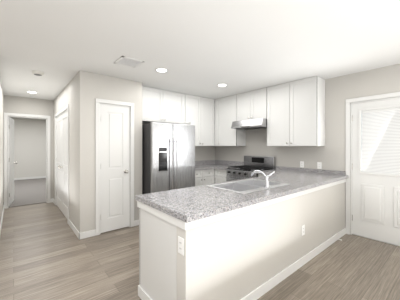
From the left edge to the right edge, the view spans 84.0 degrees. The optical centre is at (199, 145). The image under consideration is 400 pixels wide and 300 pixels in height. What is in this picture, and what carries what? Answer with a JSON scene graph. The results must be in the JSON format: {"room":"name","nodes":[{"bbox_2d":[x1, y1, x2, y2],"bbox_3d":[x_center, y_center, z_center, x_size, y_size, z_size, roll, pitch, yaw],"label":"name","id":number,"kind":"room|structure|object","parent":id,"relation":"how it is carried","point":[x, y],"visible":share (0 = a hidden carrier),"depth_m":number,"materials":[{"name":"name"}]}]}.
{"room":"kitchen","nodes":[
{"label":"kitchen","id":0,"kind":"room"},
{"bbox_2d":[0,79,3,222],"bbox_3d":[-3.442,0.130,3.744,0.120,2.500,2.840,0,0,-40],"label":"wall","id":1,"kind":"structure","parent":0,"point":[1,149],"depth_m":4.03,"materials":[{"name":"paint"}]},
{"bbox_2d":[0,176,345,299],"bbox_3d":[-2.793,1.333,2.878,8.620,0.095,15.200,0,0,-40],"label":"baseboard","id":2,"kind":"structure","parent":1,"relation":"attached to","point":[266,287],"depth_m":2.55,"materials":[{"name":"white wood"}]},
{"bbox_2d":[9,178,45,207],"bbox_3d":[-5.875,1.424,7.002,5.400,0.112,5.160,0,0,-40],"label":"floor","id":3,"kind":"structure","parent":0,"point":[29,191],"depth_m":6.53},
{"bbox_2d":[12,118,45,177],"bbox_3d":[-7.495,0.130,8.932,5.400,2.500,0.120,0,0,-40],"label":"wall","id":4,"kind":"structure","parent":0,"point":[30,147],"depth_m":9.21,"materials":[{"name":"paint"}]},
{"bbox_2d":[4,95,53,198],"bbox_3d":[-4.217,0.130,5.025,5.400,2.500,0.120,0,0,-40],"label":"wall","id":5,"kind":"structure","parent":0,"point":[22,105],"depth_m":5.27,"materials":[{"name":"paint"}]},
{"bbox_2d":[9,117,16,205],"bbox_3d":[-4.517,0.351,5.338,0.197,2.030,0.699,0,0,-40],"label":"door","id":6,"kind":"structure","parent":5,"relation":"in","point":[11,160],"depth_m":5.28,"materials":[{"name":"white wood"}]},
{"bbox_2d":[4,112,49,208],"bbox_3d":[-4.012,0.323,5.186,0.850,2.115,0.136,0,0,-40],"label":"door frame","id":7,"kind":"structure","parent":5,"relation":"attached to","point":[6,161],"depth_m":4.94,"materials":[{"name":"white wood"}]},
{"bbox_2d":[54,73,77,229],"bbox_3d":[-2.683,0.130,4.458,0.120,2.500,2.720,0,0,-40],"label":"wall","id":8,"kind":"structure","parent":0,"point":[67,95],"depth_m":3.70,"materials":[{"name":"paint"}]},
{"bbox_2d":[56,114,61,211],"bbox_3d":[-3.067,0.353,4.883,0.189,2.030,0.760,0,0,-40],"label":"door","id":9,"kind":"structure","parent":8,"relation":"in","point":[59,161],"depth_m":4.83,"materials":[{"name":"white wood"}]},
{"bbox_2d":[55,104,68,222],"bbox_3d":[-2.812,0.323,4.598,0.136,2.115,1.670,0,0,-40],"label":"door frame","id":10,"kind":"structure","parent":8,"relation":"attached to","point":[60,112],"depth_m":3.96,"materials":[{"name":"white wood"}]},
{"bbox_2d":[59,111,66,217],"bbox_3d":[-2.576,0.353,4.298,0.189,2.030,0.760,0,0,-40],"label":"door","id":11,"kind":"structure","parent":8,"relation":"in","point":[64,163],"depth_m":4.35,"materials":[{"name":"white wood"}]},
{"bbox_2d":[78,70,141,232],"bbox_3d":[-1.437,0.130,3.650,0.990,2.500,0.120,0,0,-40],"label":"wall","id":12,"kind":"structure","parent":0,"point":[92,87],"depth_m":3.40,"materials":[{"name":"paint"}]},
{"bbox_2d":[95,98,133,235],"bbox_3d":[-1.409,0.323,3.663,0.620,2.115,0.136,0,0,-40],"label":"door frame","id":13,"kind":"structure","parent":12,"relation":"attached to","point":[98,102],"depth_m":3.47,"materials":[{"name":"white wood"}]},
{"bbox_2d":[101,104,128,232],"bbox_3d":[-1.404,0.353,3.652,0.468,2.030,0.189,0,0,-40],"label":"pantry door","id":14,"kind":"structure","parent":12,"relation":"in","point":[114,167],"depth_m":3.62,"materials":[{"name":"white wood"}]},
{"bbox_2d":[142,123,214,160],"bbox_3d":[-0.852,0.130,4.820,3.150,2.500,0.120,0,0,-40],"label":"wall","id":15,"kind":"structure","parent":0,"point":[202,153],"depth_m":5.55,"materials":[{"name":"paint"}]},
{"bbox_2d":[142,86,185,123],"bbox_3d":[-0.832,-0.793,4.541,1.076,0.646,0.326,0,0,-40],"label":"upper cabinet","id":16,"kind":"object","parent":15,"relation":"attached to","point":[162,106],"depth_m":4.42,"materials":[{"name":"white wood"}]},
{"bbox_2d":[186,94,213,145],"bbox_3d":[-0.095,-0.558,5.160,0.888,1.116,0.326,0,0,-40],"label":"upper cabinet","id":17,"kind":"object","parent":15,"relation":"attached to","point":[199,110],"depth_m":5.05,"materials":[{"name":"white wood"}]},
{"bbox_2d":[0,202,399,299],"bbox_3d":[-1.135,1.430,0.901,8.860,0.100,10.280,0,0,-40],"label":"floor","id":18,"kind":"structure","parent":0,"point":[46,253],"depth_m":2.54,"materials":[{"name":"wood"}]},
{"bbox_2d":[139,208,176,299],"bbox_3d":[-0.149,0.943,2.005,0.568,0.876,0.616,0,0,-40],"label":"base cabinet","id":19,"kind":"object","parent":18,"relation":"on","point":[157,258],"visible":0.1,"depth_m":1.77,"materials":[{"name":"white wood"}]},
{"bbox_2d":[135,171,347,222],"bbox_3d":[0.862,0.481,2.773,3.149,0.043,0.804,0,0,-40],"label":"countertop","id":20,"kind":"structure","parent":19,"relation":"on","point":[189,204],"depth_m":2.02,"materials":[{"name":"stone"}]},
{"bbox_2d":[206,179,288,193],"bbox_3d":[0.569,0.571,2.589,0.860,0.238,0.545,0,0,-40],"label":"sink","id":21,"kind":"object","parent":20,"relation":"in","point":[247,186],"visible":0.4,"depth_m":2.65,"materials":[{"name":"silver metal"}]},
{"bbox_2d":[251,170,274,187],"bbox_3d":[0.692,0.360,2.466,0.101,0.182,0.261,0,0,-40],"label":"faucet","id":22,"kind":"object","parent":20,"relation":"on","point":[266,183],"visible":1,"depth_m":2.40,"materials":[{"name":"silver metal"}]},
{"bbox_2d":[142,122,194,193],"bbox_3d":[-0.684,0.490,4.271,0.920,1.780,0.877,0,0,-40],"label":"refrigerator","id":23,"kind":"object","parent":18,"relation":"on","point":[168,156],"visible":0.54,"depth_m":3.90,"materials":[{"name":"grey metal"}]},
{"bbox_2d":[182,122,213,185],"bbox_3d":[-0.130,0.455,4.902,0.713,1.850,0.677,0,0,-40],"label":"base cabinet","id":24,"kind":"object","parent":18,"relation":"on","point":[204,177],"visible":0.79,"depth_m":4.72,"materials":[{"name":"white wood"}]},
{"bbox_2d":[214,169,226,182],"bbox_3d":[0.675,0.943,4.972,0.607,0.876,0.387,0,0,-40],"label":"base cabinet","id":25,"kind":"object","parent":18,"relation":"on","point":[219,176],"depth_m":4.80,"materials":[{"name":"white wood"}]},
{"bbox_2d":[195,160,224,170],"bbox_3d":[0.107,0.431,5.114,1.295,0.143,0.657,0,0,-40],"label":"countertop","id":26,"kind":"structure","parent":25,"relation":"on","point":[213,164],"depth_m":5.38,"materials":[{"name":"stone"}]},
{"bbox_2d":[215,161,243,169],"bbox_3d":[0.680,0.431,4.945,0.635,0.143,0.339,0,0,-40],"label":"countertop","id":27,"kind":"structure","parent":25,"relation":"on","point":[223,165],"depth_m":5.24,"materials":[{"name":"stone"}]},
{"bbox_2d":[257,166,298,174],"bbox_3d":[1.414,0.452,4.045,0.597,0.103,0.459,0,0,-40],"label":"countertop","id":28,"kind":"structure","parent":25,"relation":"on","point":[279,169],"depth_m":4.13,"materials":[{"name":"stone"}]},
{"bbox_2d":[299,168,344,174],"bbox_3d":[1.904,0.452,3.966,0.020,0.103,1.209,0,0,-40],"label":"backsplash","id":29,"kind":"structure","parent":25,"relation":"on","point":[300,169],"depth_m":3.75,"materials":[{"name":"stone"}]},
{"bbox_2d":[137,179,345,299],"bbox_3d":[0.863,0.943,2.780,3.140,0.874,0.754,0,0,-40],"label":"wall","id":30,"kind":"structure","parent":18,"relation":"on","point":[238,254],"depth_m":1.95,"materials":[{"name":"paint"}]},
{"bbox_2d":[178,236,183,255],"bbox_3d":[-0.133,0.690,1.536,0.008,0.116,0.070,0,0,-40],"label":"outlet","id":31,"kind":"object","parent":30,"relation":"attached to","point":[180,245],"visible":1,"depth_m":1.53,"materials":[{"name":"white plastic"}]},
{"bbox_2d":[302,225,304,235],"bbox_3d":[1.201,0.980,2.582,0.070,0.116,0.008,0,0,-40],"label":"outlet","id":32,"kind":"object","parent":30,"relation":"attached to","point":[303,229],"depth_m":2.58,"materials":[{"name":"white plastic"}]},
{"bbox_2d":[226,156,274,181],"bbox_3d":[0.999,0.797,4.493,0.710,1.165,0.746,0,0,-40],"label":"range","id":33,"kind":"object","parent":18,"relation":"on","point":[250,166],"visible":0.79,"depth_m":4.47,"materials":[{"name":"silver metal"}]},
{"bbox_2d":[0,0,399,119],"bbox_3d":[-2.793,-1.170,2.878,8.860,0.100,15.440,0,0,-40],"label":"ceiling","id":34,"kind":"structure","parent":0,"point":[201,48],"depth_m":2.38,"materials":[{"name":"paint"}]},
{"bbox_2d":[32,70,43,75],"bbox_3d":[-2.453,-1.097,3.359,0.148,0.046,0.148,0,0,-40],"label":"smoke detector","id":35,"kind":"object","parent":34,"relation":"attached to","point":[37,73],"visible":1,"depth_m":3.32,"materials":[{"name":"white plastic"}]},
{"bbox_2d":[114,56,143,67],"bbox_3d":[-0.947,-1.117,2.965,0.300,0.006,0.300,0,0,-40],"label":"ceiling vent","id":36,"kind":"object","parent":34,"relation":"in","point":[128,61],"visible":1,"depth_m":2.96,"materials":[{"name":"grey metal"}]},
{"bbox_2d":[155,68,167,71],"bbox_3d":[-0.566,-1.115,3.272,0.190,0.009,0.190,0,0,-40],"label":"recessed light","id":37,"kind":"object","parent":34,"relation":"in","point":[161,69],"visible":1,"depth_m":3.26,"materials":[{"name":"white"}]},
{"bbox_2d":[215,64,399,234],"bbox_3d":[2.939,0.130,2.845,0.120,2.500,8.020,0,0,-40],"label":"wall","id":38,"kind":"structure","parent":0,"point":[331,153],"depth_m":3.65,"materials":[{"name":"paint"}]},
{"bbox_2d":[214,100,217,145],"bbox_3d":[0.425,-0.558,5.488,0.328,1.116,0.493,0,0,-40],"label":"upper cabinet","id":39,"kind":"object","parent":38,"relation":"attached to","point":[215,101],"depth_m":5.29,"materials":[{"name":"white wood"}]},
{"bbox_2d":[218,94,245,145],"bbox_3d":[0.747,-0.558,5.105,0.328,1.116,0.639,0,0,-40],"label":"upper cabinet","id":40,"kind":"object","parent":38,"relation":"attached to","point":[227,106],"depth_m":5.00,"materials":[{"name":"white wood"}]},
{"bbox_2d":[231,118,266,129],"bbox_3d":[1.085,-0.441,4.566,0.502,0.159,0.750,0,0,-40],"label":"range hood","id":41,"kind":"object","parent":38,"relation":"attached to","point":[260,123],"visible":0.89,"depth_m":4.37,"materials":[{"name":"silver metal"}]},
{"bbox_2d":[238,88,265,120],"bbox_3d":[1.152,-0.821,4.622,0.328,0.591,0.754,0,0,-40],"label":"upper cabinet","id":42,"kind":"object","parent":38,"relation":"attached to","point":[252,104],"depth_m":4.48,"materials":[{"name":"white wood"}]},
{"bbox_2d":[266,76,324,145],"bbox_3d":[1.666,-0.558,4.009,0.328,1.116,0.979,0,0,-40],"label":"upper cabinet","id":43,"kind":"object","parent":38,"relation":"attached to","point":[293,113],"depth_m":3.78,"materials":[{"name":"white wood"}]},
{"bbox_2d":[317,162,321,168],"bbox_3d":[2.048,0.335,3.807,0.008,0.116,0.070,0,0,-40],"label":"outlet","id":44,"kind":"object","parent":38,"relation":"attached to","point":[319,165],"visible":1,"depth_m":3.80,"materials":[{"name":"white plastic"}]},
{"bbox_2d":[346,92,399,234],"bbox_3d":[2.679,0.323,3.142,0.136,2.115,1.040,0,0,-40],"label":"door frame","id":45,"kind":"structure","parent":38,"relation":"attached to","point":[394,95],"depth_m":3.46,"materials":[{"name":"white wood"}]},
{"bbox_2d":[352,98,399,246],"bbox_3d":[2.650,0.358,3.117,0.121,2.041,0.902,0,0,-40],"label":"door","id":46,"kind":"structure","parent":38,"relation":"in","point":[375,172],"depth_m":3.23,"materials":[{"name":"white wood"}]}
]}

